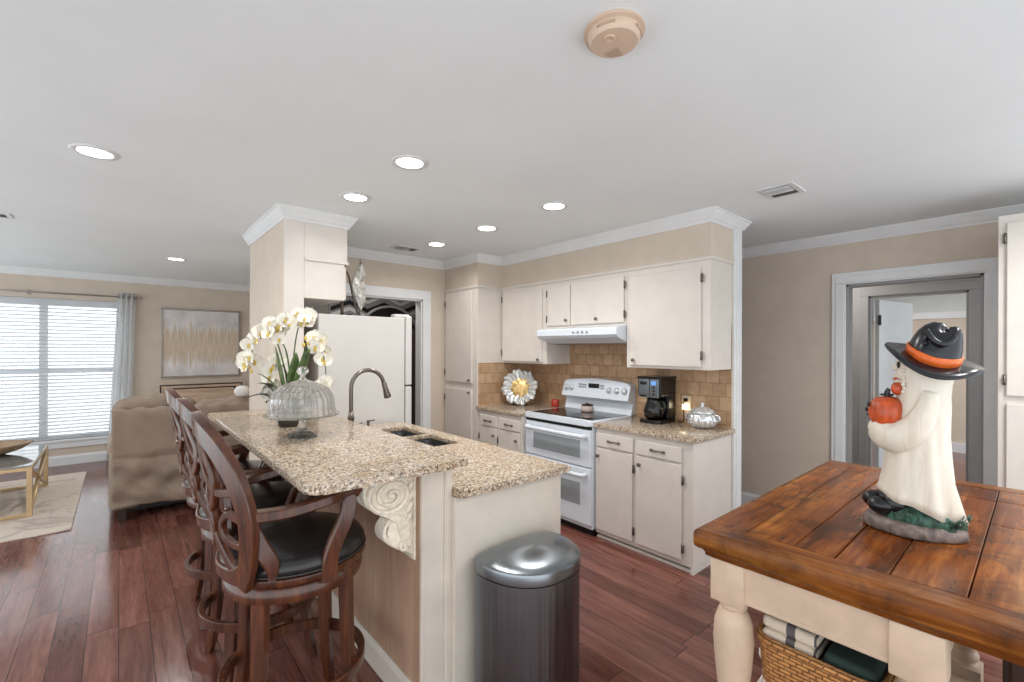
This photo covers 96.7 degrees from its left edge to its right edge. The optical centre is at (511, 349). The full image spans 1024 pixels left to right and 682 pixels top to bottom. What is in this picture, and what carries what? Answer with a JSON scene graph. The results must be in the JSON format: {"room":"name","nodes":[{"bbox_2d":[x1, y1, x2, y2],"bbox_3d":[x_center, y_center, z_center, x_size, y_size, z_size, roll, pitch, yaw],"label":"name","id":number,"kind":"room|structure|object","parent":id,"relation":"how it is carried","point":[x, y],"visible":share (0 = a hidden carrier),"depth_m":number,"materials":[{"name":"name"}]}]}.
{"room":"kitchen","nodes":[
{"label":"kitchen","id":0,"kind":"room"},
{"bbox_2d":[0,273,249,456],"bbox_3d":[-5.936,0.238,5.744,5.300,2.480,0.150,0,0,-41],"label":"wall","id":1,"kind":"structure","parent":0,"point":[147,380],"depth_m":6.36,"materials":[{"name":"beige paint"}]},
{"bbox_2d":[0,299,112,449],"bbox_3d":[-5.978,0.308,5.655,1.920,1.900,0.150,0,0,-41],"label":"window","id":2,"kind":"structure","parent":1,"relation":"in","point":[96,440],"depth_m":5.76,"materials":[{"name":"white paint"}]},
{"bbox_2d":[0,296,116,441],"bbox_3d":[-5.966,0.253,5.641,1.800,1.781,0.057,0,0,-41],"label":"window blind","id":3,"kind":"object","parent":2,"relation":"attached to","point":[23,301],"visible":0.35,"depth_m":5.79,"materials":[{"name":"plastic"}]},
{"bbox_2d":[33,451,108,468],"bbox_3d":[-5.355,1.417,6.138,3.900,0.125,0.016,0,0,-41],"label":"baseboard","id":4,"kind":"structure","parent":1,"relation":"attached to","point":[101,455],"depth_m":5.88,"materials":[{"name":"white paint"}]},
{"bbox_2d":[0,289,141,299],"bbox_3d":[-5.950,-0.707,5.558,2.230,0.060,0.107,0,0,-41],"label":"curtain rod","id":5,"kind":"object","parent":1,"relation":"attached to","point":[29,292],"visible":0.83,"depth_m":5.72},
{"bbox_2d":[107,293,135,458],"bbox_3d":[-5.250,0.350,6.122,0.293,2.220,0.070,0,0,-41],"label":"curtain","id":6,"kind":"object","parent":5,"relation":"hanging from","point":[123,358],"visible":0.71,"depth_m":6.13,"materials":[{"name":"fabric"}]},
{"bbox_2d":[0,265,249,291],"bbox_3d":[-5.862,-0.959,5.664,5.300,0.085,0.062,0,0,-41],"label":"crown molding","id":7,"kind":"structure","parent":1,"relation":"attached to","point":[3,269],"depth_m":6.12,"materials":[{"name":"white paint"}]},
{"bbox_2d":[161,308,239,377],"bbox_3d":[-4.600,-0.092,6.761,0.970,0.990,0.050,0,0,-41],"label":"painting","id":8,"kind":"object","parent":1,"relation":"attached to","point":[194,342],"visible":0.98,"depth_m":6.73,"materials":[{"name":"gold metal"}]},
{"bbox_2d":[252,220,283,459],"bbox_3d":[-1.855,0.253,3.567,0.125,2.480,0.975,0,0,-41],"label":"wall partition","id":9,"kind":"structure","parent":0,"point":[268,251],"depth_m":3.53,"materials":[{"name":"beige paint"}]},
{"bbox_2d":[283,219,303,480],"bbox_3d":[-1.530,0.254,3.189,0.129,2.480,0.021,0,0,-41],"label":"trim","id":10,"kind":"structure","parent":9,"relation":"attached to","point":[293,230],"depth_m":3.18,"materials":[{"name":"beige paint"}]},
{"bbox_2d":[304,257,348,307],"bbox_3d":[-1.665,-0.510,3.705,0.334,0.288,1.008,0,0,-41],"label":"upper cabinet","id":11,"kind":"object","parent":9,"relation":"attached to","point":[324,283],"depth_m":3.33,"materials":[{"name":"beige paint"}]},
{"bbox_2d":[313,304,328,313],"bbox_3d":[-1.560,0.254,5.532,2.295,2.480,1.380,0,0,-41],"label":"wall","id":12,"kind":"structure","parent":0,"point":[323,309],"depth_m":5.71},
{"bbox_2d":[329,297,415,320],"bbox_3d":[-1.840,-0.297,6.162,1.250,1.100,0.017,0,0,-41],"label":"tapestry","id":13,"kind":"object","parent":12,"relation":"attached to","point":[348,305],"visible":0.22,"depth_m":6.09},
{"bbox_2d":[304,222,346,261],"bbox_3d":[-1.679,-0.814,3.701,0.305,0.345,0.996,0,0,-41],"label":"wall","id":14,"kind":"structure","parent":0,"point":[320,241],"depth_m":3.32,"materials":[{"name":"beige paint"}]},
{"bbox_2d":[249,244,444,459],"bbox_3d":[-1.230,0.255,4.827,2.715,2.480,0.120,0,0,-41],"label":"wall","id":15,"kind":"structure","parent":0,"point":[377,273],"depth_m":5.04,"materials":[{"name":"beige paint"}]},
{"bbox_2d":[312,283,430,428],"bbox_3d":[-1.452,0.427,4.623,1.355,2.135,0.140,0,0,-41],"label":"door frame","id":16,"kind":"structure","parent":15,"relation":"attached to","point":[422,299],"depth_m":4.96,"materials":[{"name":"white paint"}]},
{"bbox_2d":[0,442,1002,681],"bbox_3d":[0.460,1.552,5.283,11.600,0.100,9.200,0,0,-41],"label":"floor","id":17,"kind":"structure","parent":0,"point":[103,598],"depth_m":2.60,"materials":[{"name":"brown wood"}]},
{"bbox_2d":[0,472,85,542],"bbox_3d":[-5.134,1.475,3.964,2.000,0.012,2.300,0,0,-41],"label":"area rug","id":18,"kind":"object","parent":17,"relation":"on","point":[55,505],"visible":1,"depth_m":4.24,"materials":[{"name":"carpet"}]},
{"bbox_2d":[0,444,47,520],"bbox_3d":[-5.090,1.244,4.067,1.236,0.450,1.196,0,0,-41],"label":"coffee table","id":19,"kind":"object","parent":18,"relation":"on","point":[26,458],"visible":1,"depth_m":4.24,"materials":[{"name":"gold metal"}]},
{"bbox_2d":[0,440,32,454],"bbox_3d":[-5.040,0.967,4.295,0.729,0.105,0.561,0,0,-41],"label":"wooden bowl","id":20,"kind":"object","parent":19,"relation":"on","point":[6,446],"visible":1,"depth_m":4.49,"materials":[{"name":"brown wood"}]},
{"bbox_2d":[107,393,248,521],"bbox_3d":[-3.246,0.949,4.594,1.250,1.077,1.047,0,0,-41],"label":"sofa","id":21,"kind":"object","parent":17,"relation":"on","point":[144,472],"visible":0.43,"depth_m":4.01,"materials":[{"name":"beige fabric"}]},
{"bbox_2d":[234,386,248,396],"bbox_3d":[-2.807,0.438,4.737,0.149,0.124,0.129,0,0,-41],"label":"throw pillow","id":22,"kind":"object","parent":21,"relation":"on","point":[243,391],"visible":0.8,"depth_m":4.69,"materials":[{"name":"white fabric"}]},
{"bbox_2d":[160,382,241,402],"bbox_3d":[-4.369,0.991,6.481,1.040,0.985,0.500,0,0,-41],"label":"console table","id":23,"kind":"object","parent":17,"relation":"on","point":[197,392],"visible":0.38,"depth_m":6.65,"materials":[{"name":"brown wood"}]},
{"bbox_2d":[165,388,284,629],"bbox_3d":[-1.653,0.855,2.666,0.602,1.285,0.597,0,0,-45],"label":"bar stool","id":24,"kind":"object","parent":17,"relation":"on","point":[203,572],"visible":0.35,"depth_m":2.47,"materials":[{"name":"brown wood"}]},
{"bbox_2d":[185,460,281,484],"bbox_3d":[-1.624,0.734,2.695,0.512,0.091,0.512,0,0,-41],"label":"seat cushion","id":25,"kind":"object","parent":24,"relation":"on","point":[245,464],"depth_m":2.69,"materials":[{"name":"black leather"}]},
{"bbox_2d":[176,397,317,681],"bbox_3d":[-1.260,0.857,2.210,0.597,1.285,0.602,0,0,43],"label":"bar stool","id":26,"kind":"object","parent":17,"relation":"on","point":[269,494],"visible":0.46,"depth_m":2.07,"materials":[{"name":"brown wood"}]},
{"bbox_2d":[199,481,317,516],"bbox_3d":[-1.232,0.735,2.240,0.512,0.091,0.512,0,0,-43],"label":"seat cushion","id":27,"kind":"object","parent":26,"relation":"on","point":[269,494],"depth_m":2.17,"materials":[{"name":"black leather"}]},
{"bbox_2d":[190,411,365,681],"bbox_3d":[-0.875,0.858,1.754,0.602,1.285,0.597,0,0,-42],"label":"bar stool","id":28,"kind":"object","parent":17,"relation":"on","point":[290,553],"visible":0.95,"depth_m":1.58,"materials":[{"name":"brown wood"}]},
{"bbox_2d":[219,512,364,576],"bbox_3d":[-0.845,0.737,1.782,0.512,0.091,0.512,0,0,-38],"label":"seat cushion","id":29,"kind":"object","parent":28,"relation":"on","point":[301,546],"depth_m":1.62,"materials":[{"name":"black leather"}]},
{"bbox_2d":[304,314,411,424],"bbox_3d":[-1.357,0.602,3.864,0.808,1.785,0.800,0,0,-41],"label":"refrigerator","id":30,"kind":"object","parent":17,"relation":"on","point":[356,343],"visible":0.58,"depth_m":3.54,"materials":[{"name":"white metal"}]},
{"bbox_2d":[340,259,365,315],"bbox_3d":[-1.306,-0.505,3.710,0.259,0.490,0.071,0,0,-41],"label":"leaf sculpture","id":31,"kind":"object","parent":30,"relation":"on","point":[357,286],"visible":0.82,"depth_m":3.75,"materials":[{"name":"silver metal"}]},
{"bbox_2d":[365,306,415,328],"bbox_3d":[-1.640,0.456,6.072,0.870,2.075,0.080,0,0,-41],"label":"arched mirror","id":32,"kind":"object","parent":17,"relation":"on","point":[379,311],"visible":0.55,"depth_m":6.04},
{"bbox_2d":[405,329,415,424],"bbox_3d":[-1.199,0.625,5.792,0.597,1.740,0.900,0,0,-41],"label":"armoire","id":33,"kind":"object","parent":17,"relation":"on","point":[412,385],"visible":0.02,"depth_m":5.33,"materials":[{"name":"brown wood"}]},
{"bbox_2d":[316,470,562,681],"bbox_3d":[-0.627,0.984,2.750,0.835,1.028,1.827,0,0,-41],"label":"kitchen island","id":34,"kind":"object","parent":17,"relation":"on","point":[415,619],"visible":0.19,"depth_m":1.94,"materials":[{"name":"beige paint"}]},
{"bbox_2d":[208,409,467,495],"bbox_3d":[-1.113,0.452,2.464,0.626,0.032,2.175,0,0,-41],"label":"island countertop","id":35,"kind":"structure","parent":34,"relation":"on","point":[345,455],"depth_m":1.92,"materials":[{"name":"beige stone"}]},
{"bbox_2d":[235,307,332,426],"bbox_3d":[-1.282,0.095,2.592,0.532,0.681,0.175,0,0,1],"label":"potted orchid","id":36,"kind":"object","parent":35,"relation":"on","point":[275,329],"visible":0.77,"depth_m":2.58,"materials":[{"name":"white plant"}]},
{"bbox_2d":[262,411,339,439],"bbox_3d":[-1.044,0.377,2.269,0.350,0.118,0.350,0,0,-41],"label":"cake stand","id":37,"kind":"object","parent":35,"relation":"on","point":[302,432],"visible":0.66,"depth_m":2.22,"materials":[{"name":"clear glass"}]},
{"bbox_2d":[266,366,336,418],"bbox_3d":[-1.044,0.203,2.269,0.320,0.236,0.320,0,0,-41],"label":"cake dome","id":38,"kind":"object","parent":37,"relation":"on","point":[302,397],"visible":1,"depth_m":2.16,"materials":[{"name":"clear glass"}]},
{"bbox_2d":[357,477,415,559],"bbox_3d":[-0.509,0.665,1.827,0.222,0.387,0.124,0,0,-41],"label":"corbel","id":39,"kind":"object","parent":34,"relation":"attached to","point":[394,502],"visible":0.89,"depth_m":1.81,"materials":[{"name":"beige paint"}]},
{"bbox_2d":[366,421,570,498],"bbox_3d":[-0.555,0.597,2.770,0.668,0.032,1.830,0,0,-41],"label":"island countertop","id":40,"kind":"structure","parent":34,"relation":"on","point":[490,468],"depth_m":2.29,"materials":[{"name":"beige stone"}]},
{"bbox_2d":[347,368,390,423],"bbox_3d":[-0.941,0.353,3.055,0.313,0.454,0.134,0,0,-41],"label":"faucet","id":41,"kind":"object","parent":40,"relation":"on","point":[386,392],"visible":0.82,"depth_m":3.02,"materials":[{"name":"silver metal"}]},
{"bbox_2d":[389,431,448,446],"bbox_3d":[-0.706,0.700,3.024,0.380,0.174,0.776,0,0,-41],"label":"sink","id":42,"kind":"object","parent":40,"relation":"in","point":[432,442],"visible":0.09,"depth_m":3.10,"materials":[{"name":"metal"}]},
{"bbox_2d":[389,431,423,440],"bbox_3d":[-0.834,0.700,3.173,0.380,0.174,0.381,0,0,-41],"label":"basin","id":43,"kind":"object","parent":42,"relation":"in","point":[401,433],"depth_m":3.39,"materials":[{"name":"metal"}]},
{"bbox_2d":[417,439,448,446],"bbox_3d":[-0.577,0.701,2.874,0.380,0.174,0.381,0,0,-41],"label":"basin","id":44,"kind":"object","parent":42,"relation":"in","point":[432,442],"depth_m":3.08,"materials":[{"name":"metal"}]},
{"bbox_2d":[444,287,502,440],"bbox_3d":[-0.322,0.426,5.121,0.716,2.145,0.612,0,0,-41],"label":"pantry cabinet","id":45,"kind":"object","parent":17,"relation":"on","point":[473,316],"visible":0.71,"depth_m":4.83,"materials":[{"name":"beige paint"}]},
{"bbox_2d":[478,409,526,453],"bbox_3d":[0.101,1.058,4.639,0.708,0.885,0.670,0,0,-41],"label":"base cabinet","id":46,"kind":"object","parent":17,"relation":"on","point":[505,431],"visible":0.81,"depth_m":4.37,"materials":[{"name":"beige paint"}]},
{"bbox_2d":[476,402,564,416],"bbox_3d":[0.111,0.599,4.645,0.685,0.033,0.672,0,0,-41],"label":"countertop","id":47,"kind":"structure","parent":46,"relation":"on","point":[505,408],"depth_m":4.56,"materials":[{"name":"beige stone"}]},
{"bbox_2d":[501,369,537,405],"bbox_3d":[0.082,0.392,4.782,0.389,0.386,0.189,0,0,11],"label":"decorative plate","id":48,"kind":"object","parent":47,"relation":"on","point":[519,387],"visible":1,"depth_m":4.77,"materials":[{"name":"silver glass"}]},
{"bbox_2d":[551,399,558,406],"bbox_3d":[0.440,0.546,4.636,0.080,0.075,0.080,0,0,-41],"label":"candle","id":49,"kind":"object","parent":47,"relation":"on","point":[554,402],"visible":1,"depth_m":4.60,"materials":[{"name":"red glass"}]},
{"bbox_2d":[475,531,580,681],"bbox_3d":[0.111,1.170,1.931,0.472,0.661,0.376,0,0,-41],"label":"trash can","id":50,"kind":"object","parent":17,"relation":"on","point":[528,586],"visible":1,"depth_m":1.80,"materials":[{"name":"silver metal"}]},
{"bbox_2d":[524,378,635,535],"bbox_3d":[0.579,0.886,4.086,0.681,1.232,0.785,0,0,-41],"label":"range","id":51,"kind":"object","parent":17,"relation":"on","point":[566,435],"visible":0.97,"depth_m":3.89,"materials":[{"name":"white metal"}]},
{"bbox_2d":[532,407,625,420],"bbox_3d":[0.592,0.574,4.096,0.475,0.004,0.717,0,0,-41],"label":"glass cooktop","id":52,"kind":"object","parent":51,"relation":"in","point":[598,414],"depth_m":4.06,"materials":[{"name":"glass"}]},
{"bbox_2d":[581,403,593,411],"bbox_3d":[0.695,0.533,4.202,0.116,0.079,0.116,0,0,-41],"label":"candle jar","id":53,"kind":"object","parent":51,"relation":"on","point":[587,407],"visible":1,"depth_m":4.16,"materials":[{"name":"glass"}]},
{"bbox_2d":[595,427,730,575],"bbox_3d":[1.137,1.062,3.507,0.615,0.885,0.817,0,0,-41],"label":"base cabinet","id":54,"kind":"object","parent":17,"relation":"on","point":[652,493],"visible":0.98,"depth_m":3.25,"materials":[{"name":"beige paint"}]},
{"bbox_2d":[594,416,734,443],"bbox_3d":[1.154,0.603,3.504,0.594,0.033,0.848,0,0,-41],"label":"countertop","id":55,"kind":"structure","parent":54,"relation":"on","point":[678,431],"depth_m":3.34,"materials":[{"name":"beige stone"}]},
{"bbox_2d":[637,375,676,424],"bbox_3d":[1.178,0.401,3.682,0.252,0.370,0.230,0,0,-41],"label":"coffee maker","id":56,"kind":"object","parent":55,"relation":"on","point":[659,390],"visible":1,"depth_m":3.62,"materials":[{"name":"black plastic"}]},
{"bbox_2d":[685,402,720,428],"bbox_3d":[1.435,0.491,3.434,0.222,0.193,0.222,0,0,-3],"label":"cookie jar","id":57,"kind":"object","parent":55,"relation":"on","point":[701,416],"visible":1,"depth_m":3.36,"materials":[{"name":"silver metal"}]},
{"bbox_2d":[687,413,717,428],"bbox_3d":[1.435,0.532,3.434,0.225,0.110,0.225,0,0,-41],"label":"bowl","id":58,"kind":"object","parent":57,"relation":"attached to","point":[697,420],"depth_m":3.35,"materials":[{"name":"metal"}]},
{"bbox_2d":[693,460,1023,681],"bbox_3d":[1.485,1.056,1.673,1.505,0.900,0.933,0,0,-41],"label":"work table","id":59,"kind":"object","parent":17,"relation":"on","point":[802,553],"visible":0.84,"depth_m":1.36,"materials":[{"name":"brown wood"}]},
{"bbox_2d":[757,648,762,681],"bbox_3d":[0.943,1.173,1.657,0.113,0.230,0.079,0,0,-41],"label":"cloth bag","id":60,"kind":"object","parent":59,"relation":"on","point":[761,677],"visible":0.07,"depth_m":1.65,"materials":[{"name":"white fabric"}]},
{"bbox_2d":[755,621,897,681],"bbox_3d":[1.038,1.100,1.474,0.422,0.377,0.352,0,0,-41],"label":"wicker basket","id":61,"kind":"object","parent":59,"relation":"on","point":[781,662],"visible":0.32,"depth_m":1.38,"materials":[{"name":"wicker"}]},
{"bbox_2d":[761,614,832,681],"bbox_3d":[0.961,0.979,1.508,0.292,0.248,0.156,0,0,-41],"label":"plaid blanket","id":62,"kind":"object","parent":61,"relation":"in","point":[812,644],"visible":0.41,"depth_m":1.41,"materials":[{"name":"fabric"}]},
{"bbox_2d":[824,641,887,681],"bbox_3d":[1.080,0.997,1.400,0.312,0.209,0.136,0,0,-41],"label":"blanket","id":63,"kind":"object","parent":61,"relation":"in","point":[856,663],"visible":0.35,"depth_m":1.31,"materials":[{"name":"fabric"}]},
{"bbox_2d":[862,322,985,543],"bbox_3d":[1.360,0.257,1.517,0.303,0.695,0.250,0,0,39],"label":"statue","id":64,"kind":"object","parent":59,"relation":"on","point":[917,497],"visible":1,"depth_m":1.45,"materials":[{"name":"ceramic"}]},
{"bbox_2d":[949,673,972,681],"bbox_3d":[1.276,1.305,1.676,1.093,0.030,0.535,0,0,-41],"label":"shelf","id":65,"kind":"object","parent":59,"relation":"attached to","point":[955,677],"depth_m":1.79,"materials":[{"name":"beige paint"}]},
{"bbox_2d":[997,213,1023,489],"bbox_3d":[3.331,0.357,2.684,0.646,2.310,0.620,0,0,-41],"label":"tall cabinet","id":66,"kind":"object","parent":17,"relation":"on","point":[1010,419],"visible":0.64,"depth_m":2.69,"materials":[{"name":"beige paint"}]},
{"bbox_2d":[1002,660,1023,681],"bbox_3d":[1.795,1.144,1.247,0.605,0.725,0.602,0,0,-41],"label":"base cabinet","id":67,"kind":"object","parent":17,"relation":"on","point":[1011,672],"visible":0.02,"depth_m":1.28,"materials":[{"name":"brown wood"}]},
{"bbox_2d":[0,0,1023,285],"bbox_3d":[0.037,-1.030,4.713,13.000,0.100,9.500,0,0,-41],"label":"ceiling","id":68,"kind":"structure","parent":0,"point":[216,114],"depth_m":1.94,"materials":[{"name":"white paint"}]},
{"bbox_2d":[0,212,13,218],"bbox_3d":[-3.850,-0.984,3.280,0.340,0.020,0.160,0,0,-41],"label":"ceiling vent","id":69,"kind":"object","parent":68,"relation":"in","point":[2,215],"visible":1,"depth_m":3.35,"materials":[{"name":"white metal"}]},
{"bbox_2d":[68,143,120,160],"bbox_3d":[-2.086,-0.984,2.278,0.196,0.007,0.196,0,0,-41],"label":"recessed light","id":70,"kind":"object","parent":68,"relation":"in","point":[92,151],"visible":1,"depth_m":2.27,"materials":[{"name":"white"}]},
{"bbox_2d":[76,147,112,157],"bbox_3d":[-2.086,-0.985,2.278,0.136,0.003,0.136,0,0,-41],"label":"diffuser","id":71,"kind":"object","parent":70,"relation":"attached to","point":[92,152],"depth_m":2.28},
{"bbox_2d":[166,257,186,260],"bbox_3d":[-3.688,-0.990,5.003,0.196,0.007,0.196,0,0,-41],"label":"recessed light","id":72,"kind":"object","parent":68,"relation":"in","point":[168,258],"visible":1,"depth_m":5.00,"materials":[{"name":"white"}]},
{"bbox_2d":[339,192,370,202],"bbox_3d":[-1.010,-0.980,2.941,0.196,0.007,0.196,0,0,-41],"label":"recessed light","id":73,"kind":"object","parent":68,"relation":"in","point":[349,196],"visible":1,"depth_m":2.93,"materials":[{"name":"white"}]},
{"bbox_2d":[344,194,365,200],"bbox_3d":[-1.010,-0.981,2.941,0.136,0.003,0.136,0,0,-41],"label":"diffuser","id":74,"kind":"object","parent":73,"relation":"attached to","point":[349,197],"depth_m":2.94,"materials":[{"name":"white"}]},
{"bbox_2d":[390,245,420,251],"bbox_3d":[-1.028,-0.974,4.417,0.260,0.020,0.160,0,0,-41],"label":"ceiling vent","id":75,"kind":"object","parent":68,"relation":"in","point":[400,247],"visible":1,"depth_m":4.39,"materials":[{"name":"white metal"}]},
{"bbox_2d":[390,154,428,169],"bbox_3d":[-0.537,-0.979,2.391,0.196,0.007,0.196,0,0,-41],"label":"recessed light","id":76,"kind":"object","parent":68,"relation":"in","point":[404,161],"visible":1,"depth_m":2.38,"materials":[{"name":"white ceramic"}]},
{"bbox_2d":[396,158,422,167],"bbox_3d":[-0.537,-0.980,2.391,0.136,0.003,0.136,0,0,-41],"label":"diffuser","id":77,"kind":"object","parent":76,"relation":"attached to","point":[400,162],"depth_m":2.40,"materials":[{"name":"white"}]},
{"bbox_2d":[426,242,446,246],"bbox_3d":[-0.704,-0.979,4.247,0.196,0.007,0.196,0,0,-41],"label":"recessed light","id":78,"kind":"object","parent":68,"relation":"in","point":[434,244],"visible":1,"depth_m":4.25,"materials":[{"name":"white"}]},
{"bbox_2d":[429,243,443,245],"bbox_3d":[-0.704,-0.980,4.247,0.136,0.003,0.136,0,0,-41],"label":"diffuser","id":79,"kind":"object","parent":78,"relation":"attached to","point":[430,244],"depth_m":4.25,"materials":[{"name":"white"}]},
{"bbox_2d":[475,225,498,231],"bbox_3d":[-0.203,-0.977,3.678,0.196,0.007,0.196,0,0,-41],"label":"recessed light","id":80,"kind":"object","parent":68,"relation":"in","point":[486,228],"visible":1,"depth_m":3.67,"materials":[{"name":"white"}]},
{"bbox_2d":[479,226,494,230],"bbox_3d":[-0.203,-0.978,3.678,0.136,0.003,0.136,0,0,-41],"label":"diffuser","id":81,"kind":"object","parent":80,"relation":"attached to","point":[481,228],"depth_m":3.68,"materials":[{"name":"white"}]},
{"bbox_2d":[540,201,567,210],"bbox_3d":[0.287,-0.975,3.109,0.196,0.007,0.196,0,0,-41],"label":"recessed light","id":82,"kind":"object","parent":68,"relation":"in","point":[553,205],"visible":1,"depth_m":3.10,"materials":[{"name":"white"}]},
{"bbox_2d":[544,204,563,209],"bbox_3d":[0.287,-0.976,3.109,0.136,0.003,0.136,0,0,-41],"label":"diffuser","id":83,"kind":"object","parent":82,"relation":"attached to","point":[546,206],"depth_m":3.11,"materials":[{"name":"white"}]},
{"bbox_2d":[584,9,644,57],"bbox_3d":[0.313,-0.954,1.396,0.184,0.050,0.184,0,0,0],"label":"smoke detector","id":84,"kind":"object","parent":68,"relation":"attached to","point":[614,33],"visible":1,"depth_m":1.36,"materials":[{"name":"beige plastic"}]},
{"bbox_2d":[604,47,622,56],"bbox_3d":[0.317,-0.934,1.438,0.048,0.004,0.049,0,0,32],"label":"grille","id":85,"kind":"object","parent":84,"relation":"attached to","point":[608,51],"depth_m":1.43,"materials":[{"name":"beige plastic"}]},
{"bbox_2d":[756,181,805,198],"bbox_3d":[1.644,-0.964,2.785,0.240,0.020,0.200,0,0,-41],"label":"ceiling vent","id":86,"kind":"object","parent":68,"relation":"in","point":[788,188],"visible":1,"depth_m":2.76,"materials":[{"name":"white metal"}]},
{"bbox_2d":[765,185,797,197],"bbox_3d":[1.644,-0.965,2.785,0.180,0.002,0.140,0,0,-41],"label":"grille","id":87,"kind":"object","parent":86,"relation":"attached to","point":[783,190],"depth_m":2.76,"materials":[{"name":"metal"}]},
{"bbox_2d":[445,222,731,290],"bbox_3d":[0.444,-0.811,4.275,0.673,0.335,2.895,0,0,-41],"label":"wall","id":88,"kind":"structure","parent":0,"point":[709,238],"depth_m":3.85,"materials":[{"name":"beige paint"}]},
{"bbox_2d":[242,202,751,269],"bbox_3d":[-0.255,-0.939,3.712,2.856,0.085,3.077,0,0,-41],"label":"crown molding","id":89,"kind":"structure","parent":88,"relation":"attached to","point":[278,212],"depth_m":3.61,"materials":[{"name":"white paint"}]},
{"bbox_2d":[615,230,732,510],"bbox_3d":[0.738,0.263,4.532,0.115,2.480,2.895,0,0,-41],"label":"wall","id":90,"kind":"structure","parent":0,"point":[732,230],"depth_m":3.40,"materials":[{"name":"beige paint"}]},
{"bbox_2d":[501,284,569,363],"bbox_3d":[0.227,-0.251,4.744,0.387,0.787,0.672,0,0,-41],"label":"upper cabinet","id":91,"kind":"object","parent":90,"relation":"attached to","point":[524,309],"visible":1,"depth_m":4.59,"materials":[{"name":"beige paint"}]},
{"bbox_2d":[537,325,626,344],"bbox_3d":[0.704,-0.122,4.108,0.471,0.150,0.908,0,0,-41],"label":"range hood","id":92,"kind":"object","parent":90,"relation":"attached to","point":[616,334],"visible":0.94,"depth_m":3.91,"materials":[{"name":"white metal"}]},
{"bbox_2d":[546,271,626,328],"bbox_3d":[0.746,-0.420,4.142,0.387,0.445,0.913,0,0,-41],"label":"upper cabinet","id":93,"kind":"object","parent":90,"relation":"attached to","point":[601,300],"visible":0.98,"depth_m":3.98,"materials":[{"name":"beige paint"}]},
{"bbox_2d":[478,327,731,427],"bbox_3d":[0.646,0.193,4.046,0.660,0.782,2.279,0,0,-41],"label":"backsplash","id":94,"kind":"structure","parent":90,"relation":"attached to","point":[713,388],"depth_m":4.27,"materials":[{"name":"tile"}]},
{"bbox_2d":[678,396,690,421],"bbox_3d":[1.376,0.480,3.650,0.049,0.213,0.097,0,0,-41],"label":"wall outlet","id":95,"kind":"object","parent":94,"relation":"attached to","point":[686,400],"visible":0.98,"depth_m":3.63,"materials":[{"name":"white"}]},
{"bbox_2d":[682,404,688,409],"bbox_3d":[1.387,0.460,3.643,0.029,0.044,0.044,0,0,-41],"label":"night light","id":96,"kind":"object","parent":95,"relation":"attached to","point":[684,406],"depth_m":3.63,"materials":[{"name":"white"}]},
{"bbox_2d":[627,259,731,369],"bbox_3d":[1.269,-0.247,3.533,0.387,0.787,0.690,0,0,-41],"label":"upper cabinet","id":97,"kind":"object","parent":90,"relation":"attached to","point":[679,316],"visible":0.99,"depth_m":3.35,"materials":[{"name":"beige paint"}]},
{"bbox_2d":[444,255,733,292],"bbox_3d":[0.410,-0.647,4.229,2.978,0.023,0.352,0,0,41],"label":"trim","id":98,"kind":"structure","parent":97,"relation":"attached to","point":[709,256],"depth_m":3.82,"materials":[{"name":"beige paint"}]},
{"bbox_2d":[732,229,741,509],"bbox_3d":[1.700,0.306,3.433,0.126,2.400,0.027,0,0,-41],"label":"trim","id":99,"kind":"structure","parent":90,"relation":"attached to","point":[737,235],"depth_m":3.40,"materials":[{"name":"white paint"}]},
{"bbox_2d":[741,222,997,495],"bbox_3d":[1.117,0.264,5.844,0.120,2.480,8.900,0,0,-41],"label":"wall","id":100,"kind":"structure","parent":0,"point":[787,296],"depth_m":4.09,"materials":[{"name":"beige paint"}]},
{"bbox_2d":[741,491,759,504],"bbox_3d":[0.434,1.439,6.528,0.016,0.125,6.978,0,0,-41],"label":"baseboard","id":101,"kind":"structure","parent":100,"relation":"attached to","point":[746,497],"depth_m":4.39,"materials":[{"name":"white paint"}]},
{"bbox_2d":[742,204,1023,258],"bbox_3d":[1.052,-0.934,5.785,0.062,0.085,8.900,0,0,-41],"label":"crown molding","id":102,"kind":"structure","parent":100,"relation":"attached to","point":[988,215],"depth_m":3.56,"materials":[{"name":"white paint"}]},
{"bbox_2d":[831,257,997,485],"bbox_3d":[3.087,0.437,3.533,0.148,2.150,1.000,0,0,-41],"label":"door frame","id":103,"kind":"structure","parent":100,"relation":"attached to","point":[988,266],"depth_m":3.46,"materials":[{"name":"white paint"}]},
{"bbox_2d":[852,278,980,463],"bbox_3d":[2.432,0.269,5.757,0.100,2.480,10.750,0,0,-41],"label":"wall","id":104,"kind":"structure","parent":0,"point":[855,343],"depth_m":4.53,"materials":[{"name":"grey paint"}]},
{"bbox_2d":[875,300,912,467],"bbox_3d":[3.908,0.510,4.620,0.750,1.990,0.099,0,0,-29],"label":"door","id":105,"kind":"structure","parent":104,"relation":"in","point":[893,320],"depth_m":4.54,"materials":[{"name":"grey paint"}]},
{"bbox_2d":[858,280,980,482],"bbox_3d":[3.744,0.462,4.217,0.120,2.105,0.845,0,0,-41],"label":"door frame","id":106,"kind":"structure","parent":104,"relation":"attached to","point":[972,289],"depth_m":4.04,"materials":[{"name":"grey paint"}]},
{"bbox_2d":[873,293,965,443],"bbox_3d":[5.350,0.280,8.268,0.100,2.480,10.750,0,0,-41],"label":"wall","id":107,"kind":"structure","parent":0,"point":[958,424],"depth_m":6.78,"materials":[{"name":"beige paint"}]},
{"bbox_2d":[874,311,965,320],"bbox_3d":[5.271,-0.520,8.264,0.030,0.100,10.650,0,0,-41],"label":"trim rail","id":108,"kind":"object","parent":107,"relation":"attached to","point":[951,314],"depth_m":6.87,"materials":[{"name":"white paint"}]},
{"bbox_2d":[951,442,965,453],"bbox_3d":[5.268,1.450,8.267,0.020,0.140,10.650,0,0,-41],"label":"baseboard","id":109,"kind":"structure","parent":107,"relation":"attached to","point":[956,447],"depth_m":6.72,"materials":[{"name":"white paint"}]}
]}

